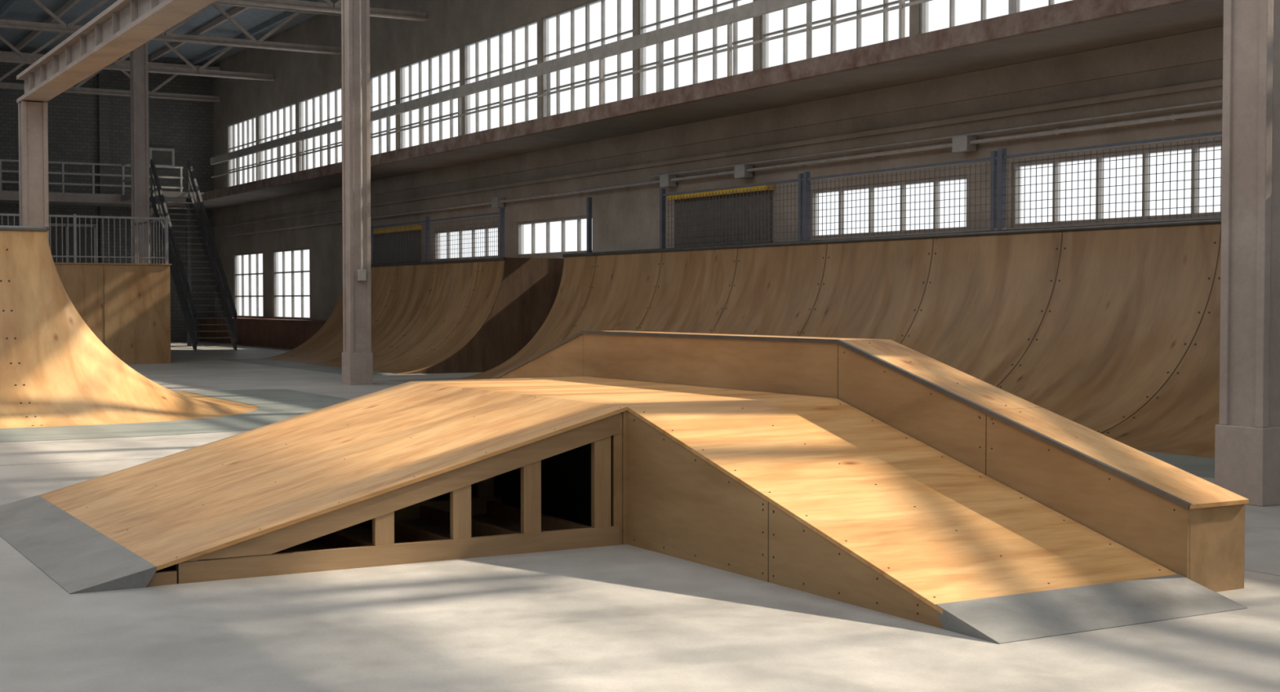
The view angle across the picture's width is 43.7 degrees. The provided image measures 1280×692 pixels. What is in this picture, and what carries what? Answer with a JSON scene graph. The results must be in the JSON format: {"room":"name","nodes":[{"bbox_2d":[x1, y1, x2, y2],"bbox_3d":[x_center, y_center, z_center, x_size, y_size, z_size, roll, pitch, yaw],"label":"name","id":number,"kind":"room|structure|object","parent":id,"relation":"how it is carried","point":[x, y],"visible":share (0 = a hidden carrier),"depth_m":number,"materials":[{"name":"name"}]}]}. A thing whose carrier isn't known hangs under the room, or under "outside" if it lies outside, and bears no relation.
{"room":"indoor skatepark","nodes":[
{"label":"indoor skatepark","id":0,"kind":"room"},
{"bbox_2d":[0,48,214,341],"bbox_3d":[-27.031,-5.104,52.489,26.000,10.200,0.450,-1,2,-30],"label":"wall","id":1,"kind":"structure","parent":0,"point":[86,128],"depth_m":57.17,"materials":[{"name":"brick"}]},
{"bbox_2d":[48,223,96,262],"bbox_3d":[-20.188,-2.210,56.211,1.990,4.200,0.100,-1,2,-30],"label":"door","id":2,"kind":"structure","parent":1,"relation":"in","point":[53,246],"depth_m":56.23,"materials":[{"name":"grey metal"}]},
{"bbox_2d":[148,147,174,168],"bbox_3d":[-17.351,-6.806,57.776,0.900,0.700,0.310,-1,2,-30],"label":"upper cabinet","id":3,"kind":"object","parent":1,"relation":"attached to","point":[161,157],"visible":0.75,"depth_m":57.65,"materials":[{"name":"grey metal"}]},
{"bbox_2d":[0,0,338,65],"bbox_3d":[-8.057,-9.259,19.924,26.900,0.330,75.600,-1,2,-30],"label":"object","id":4,"kind":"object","parent":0,"point":[210,22],"depth_m":50.05,"materials":[{"name":"paint"}]},
{"bbox_2d":[0,51,220,102],"bbox_3d":[-26.542,-9.323,51.524,25.980,1.250,0.240,-1,2,-30],"label":"roof truss","id":5,"kind":"object","parent":4,"relation":"attached to","point":[76,90],"visible":0.69,"depth_m":56.30,"materials":[{"name":"metal"}]},
{"bbox_2d":[0,32,275,81],"bbox_3d":[-23.282,-9.162,45.903,25.980,1.250,0.240,-1,2,-30],"label":"roof truss","id":6,"kind":"object","parent":4,"relation":"attached to","point":[22,59],"visible":0.6,"depth_m":50.73,"materials":[{"name":"metal"}]},
{"bbox_2d":[0,0,341,54],"bbox_3d":[-20.023,-9.002,40.282,25.980,1.250,0.240,-1,2,-30],"label":"roof truss","id":7,"kind":"object","parent":4,"relation":"attached to","point":[62,27],"visible":0.75,"depth_m":44.95,"materials":[{"name":"metal"}]},
{"bbox_2d":[215,0,427,21],"bbox_3d":[-16.763,-8.841,34.661,25.980,1.250,0.240,-1,2,-30],"label":"roof truss","id":8,"kind":"object","parent":4,"relation":"attached to","point":[328,6],"visible":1,"depth_m":39.78,"materials":[{"name":"metal"}]},
{"bbox_2d":[0,341,1279,691],"bbox_3d":[-8.165,1.024,20.155,26.650,0.200,75.600,-1,2,-30],"label":"floor","id":9,"kind":"structure","parent":0,"point":[622,618],"depth_m":7.28,"materials":[{"name":"concrete"}]},
{"bbox_2d":[17,101,48,242],"bbox_3d":[-9.848,-1.593,25.927,0.430,4.700,0.430,-1,2,-30],"label":"concrete column","id":10,"kind":"structure","parent":9,"relation":"on","point":[33,120],"depth_m":25.76,"materials":[{"name":"paint"}]},
{"bbox_2d":[16,0,216,103],"bbox_3d":[-0.219,-3.706,9.249,0.400,0.440,39.000,-1,2,-30],"label":"girder","id":11,"kind":"object","parent":10,"relation":"on","point":[124,26],"visible":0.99,"depth_m":20.81,"materials":[{"name":"metal"}]},
{"bbox_2d":[53,262,171,364],"bbox_3d":[-13.879,-0.786,38.472,4.240,2.370,3.560,-1,2,-30],"label":"box","id":12,"kind":"object","parent":9,"relation":"on","point":[126,307],"visible":0.5,"depth_m":37.49,"materials":[{"name":"brown wood"}]},
{"bbox_2d":[0,213,168,263],"bbox_3d":[-13.877,-2.535,38.399,4.160,1.130,3.340,-1,2,-30],"label":"guard rail","id":13,"kind":"object","parent":12,"relation":"on","point":[74,216],"visible":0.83,"depth_m":37.45,"materials":[{"name":"metal"}]},
{"bbox_2d":[129,41,150,263],"bbox_3d":[-13.434,-4.078,42.856,0.430,8.700,0.430,-1,2,-30],"label":"concrete column","id":14,"kind":"structure","parent":9,"relation":"on","point":[139,68],"depth_m":42.69,"materials":[{"name":"paint"}]},
{"bbox_2d":[0,225,351,442],"bbox_3d":[-7.941,-0.342,20.953,9.338,2.485,8.378,-1,2,-30],"label":"pipe","id":15,"kind":"object","parent":9,"relation":"on","point":[59,380],"visible":1,"depth_m":20.61,"materials":[{"name":"brown wood"}]},
{"bbox_2d":[149,159,237,351],"bbox_3d":[-14.004,-2.966,49.817,1.320,6.078,5.584,-1,2,-30],"label":"staircase","id":16,"kind":"structure","parent":9,"relation":"on","point":[188,306],"depth_m":49.75,"materials":[{"name":"black metal"}]},
{"bbox_2d":[198,316,326,349],"bbox_3d":[-11.849,-0.424,51.685,0.630,0.890,16.300,-1,2,-30],"label":"wall","id":17,"kind":"structure","parent":9,"relation":"on","point":[264,332],"depth_m":51.64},
{"bbox_2d":[341,0,373,385],"bbox_3d":[-5.045,-3.664,28.390,0.430,8.700,0.485,-1,2,-30],"label":"concrete column","id":18,"kind":"structure","parent":9,"relation":"on","point":[357,356],"depth_m":28.30,"materials":[{"name":"paint"}]},
{"bbox_2d":[218,257,564,375],"bbox_3d":[-6.065,-0.769,37.279,4.904,2.403,9.900,-1,2,-30],"label":"pipe","id":19,"kind":"object","parent":9,"relation":"on","point":[423,313],"visible":0.85,"depth_m":34.64,"materials":[{"name":"brown wood"}]},
{"bbox_2d":[0,376,1247,644],"bbox_3d":[-1.595,0.768,10.729,4.891,0.851,9.723,-1,2,-30],"label":"ramp","id":20,"kind":"object","parent":9,"relation":"on","point":[824,497],"visible":1,"depth_m":9.25,"materials":[{"name":"brown wood"}]},
{"bbox_2d":[391,217,1221,478],"bbox_3d":[3.771,-0.290,20.218,5.004,2.423,25.300,-1,2,-30],"label":"pipe","id":21,"kind":"object","parent":9,"relation":"on","point":[1113,331],"visible":0.52,"depth_m":20.42,"materials":[{"name":"brown wood"}]},
{"bbox_2d":[370,131,1222,264],"bbox_3d":[1.012,-2.259,27.812,0.080,1.115,32.080,-1,2,-30],"label":"wire mesh fence","id":22,"kind":"object","parent":21,"relation":"on","point":[998,179],"visible":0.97,"depth_m":22.83,"materials":[{"name":"grey metal"}]},
{"bbox_2d":[489,330,1248,591],"bbox_3d":[0.601,0.529,12.253,0.454,1.241,9.444,-1,2,-30],"label":"ledge","id":23,"kind":"object","parent":9,"relation":"on","point":[1193,526],"visible":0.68,"depth_m":9.55,"materials":[{"name":"brown wood"}]},
{"bbox_2d":[1214,0,1279,506],"bbox_3d":[4.619,-3.187,11.731,0.435,8.700,0.495,-1,2,-30],"label":"concrete column","id":24,"kind":"structure","parent":9,"relation":"on","point":[1247,433],"depth_m":11.70,"materials":[{"name":"paint"}]},
{"bbox_2d":[212,0,1223,356],"bbox_3d":[3.037,-4.365,26.671,0.280,10.200,75.300,-1,2,-30],"label":"wall","id":25,"kind":"structure","parent":0,"point":[1184,68],"depth_m":31.08,"materials":[{"name":"paint"}]},
{"bbox_2d":[227,115,255,186],"bbox_3d":[-13.893,-6.627,55.873,0.110,2.550,3.500,-1,2,-30],"label":"window","id":26,"kind":"structure","parent":25,"relation":"in","point":[242,122],"depth_m":55.86,"materials":[{"name":"paint"}]},
{"bbox_2d":[234,251,262,318],"bbox_3d":[-13.542,-2.111,55.396,0.110,2.250,3.500,-1,2,-30],"label":"window","id":27,"kind":"structure","parent":25,"relation":"in","point":[236,274],"depth_m":55.65,"materials":[{"name":"paint"}]},
{"bbox_2d":[257,102,295,180],"bbox_3d":[-11.887,-6.528,52.413,0.110,2.550,4.100,-1,2,-30],"label":"window","id":28,"kind":"structure","parent":25,"relation":"in","point":[271,112],"depth_m":52.83,"materials":[{"name":"paint"}]},
{"bbox_2d":[273,247,309,319],"bbox_3d":[-11.160,-1.994,51.288,0.110,2.250,3.800,-1,2,-30],"label":"window","id":29,"kind":"structure","parent":25,"relation":"in","point":[275,255],"depth_m":51.62,"materials":[{"name":"paint"}]},
{"bbox_2d":[297,86,341,171],"bbox_3d":[-9.730,-6.421,48.695,0.110,2.550,4.100,-1,2,-30],"label":"window","id":30,"kind":"structure","parent":25,"relation":"in","point":[335,90],"depth_m":49.22,"materials":[{"name":"paint"}]},
{"bbox_2d":[369,67,395,155],"bbox_3d":[-7.574,-6.315,44.976,0.110,2.550,4.100,-1,2,-30],"label":"window","id":31,"kind":"structure","parent":25,"relation":"in","point":[388,73],"depth_m":44.35,"materials":[{"name":"paint"}]},
{"bbox_2d":[373,224,422,264],"bbox_3d":[-6.651,-2.620,43.131,0.170,1.170,3.500,-1,2,-30],"label":"roller shutter","id":32,"kind":"object","parent":25,"relation":"attached to","point":[412,255],"visible":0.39,"depth_m":42.74,"materials":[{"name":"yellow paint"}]},
{"bbox_2d":[399,45,459,149],"bbox_3d":[-5.417,-6.208,41.258,0.110,2.550,4.100,-1,2,-30],"label":"window","id":33,"kind":"structure","parent":25,"relation":"in","point":[440,55],"depth_m":41.26,"materials":[{"name":"paint"}]},
{"bbox_2d":[434,225,497,261],"bbox_3d":[-4.264,-2.518,39.373,0.110,0.780,3.900,-1,2,-30],"label":"window","id":34,"kind":"structure","parent":25,"relation":"in","point":[460,233],"depth_m":39.47,"materials":[{"name":"paint"}]},
{"bbox_2d":[463,19,537,134],"bbox_3d":[-3.261,-6.102,37.539,0.110,2.550,4.100,-1,2,-30],"label":"window","id":35,"kind":"structure","parent":25,"relation":"in","point":[466,78],"depth_m":37.74,"materials":[{"name":"paint"}]},
{"bbox_2d":[517,215,592,257],"bbox_3d":[-1.857,-2.409,35.221,0.110,0.800,3.700,-1,2,-30],"label":"window","id":36,"kind":"structure","parent":25,"relation":"in","point":[579,219],"depth_m":35.51,"materials":[{"name":"paint"}]},
{"bbox_2d":[542,0,632,117],"bbox_3d":[-1.104,-5.995,33.820,0.110,2.550,4.100,-1,2,-30],"label":"window","id":37,"kind":"structure","parent":25,"relation":"in","point":[587,5],"depth_m":33.83,"materials":[{"name":"paint"}]},
{"bbox_2d":[0,0,1223,209],"bbox_3d":[-1.235,-4.672,23.930,9.990,1.370,74.820,-1,2,-30],"label":"mezzanine balcony","id":38,"kind":"object","parent":25,"relation":"attached to","point":[1073,26],"visible":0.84,"depth_m":26.39,"materials":[{"name":"concrete"}]},
{"bbox_2d":[639,0,753,96],"bbox_3d":[1.052,-5.889,30.102,0.110,2.550,4.100,-1,2,-30],"label":"window","id":39,"kind":"structure","parent":25,"relation":"in","point":[642,2],"depth_m":30.45,"materials":[{"name":"paint"}]},
{"bbox_2d":[666,182,773,248],"bbox_3d":[1.431,-2.261,29.194,0.170,1.250,3.330,-1,2,-30],"label":"roller shutter","id":40,"kind":"object","parent":25,"relation":"attached to","point":[708,235],"visible":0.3,"depth_m":28.92,"materials":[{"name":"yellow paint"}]},
{"bbox_2d":[224,99,1222,236],"bbox_3d":[-1.298,-3.279,33.844,0.220,0.258,54.000,-1,2,-30],"label":"conduit","id":41,"kind":"object","parent":25,"relation":"attached to","point":[964,143],"visible":0.94,"depth_m":25.03,"materials":[{"name":"grey metal"}]},
{"bbox_2d":[760,0,910,69],"bbox_3d":[3.209,-5.782,26.383,0.110,2.550,4.100,-1,2,-30],"label":"window","id":42,"kind":"structure","parent":25,"relation":"in","point":[764,34],"depth_m":26.38,"materials":[{"name":"paint"}]},
{"bbox_2d":[810,174,967,239],"bbox_3d":[3.918,-2.169,25.262,0.110,0.830,3.930,-1,2,-30],"label":"window","id":43,"kind":"structure","parent":25,"relation":"in","point":[957,178],"depth_m":25.38,"materials":[{"name":"paint"}]},
{"bbox_2d":[920,0,1054,34],"bbox_3d":[5.365,-5.676,22.665,0.110,2.550,4.100,-1,2,-30],"label":"window","id":44,"kind":"structure","parent":25,"relation":"in","point":[923,6],"depth_m":23.85,"materials":[{"name":"paint"}]},
{"bbox_2d":[1012,141,1221,227],"bbox_3d":[6.366,-2.098,21.040,0.110,0.930,4.010,-1,2,-30],"label":"window","id":45,"kind":"structure","parent":25,"relation":"in","point":[1217,144],"depth_m":21.34,"materials":[{"name":"paint"}]}
]}

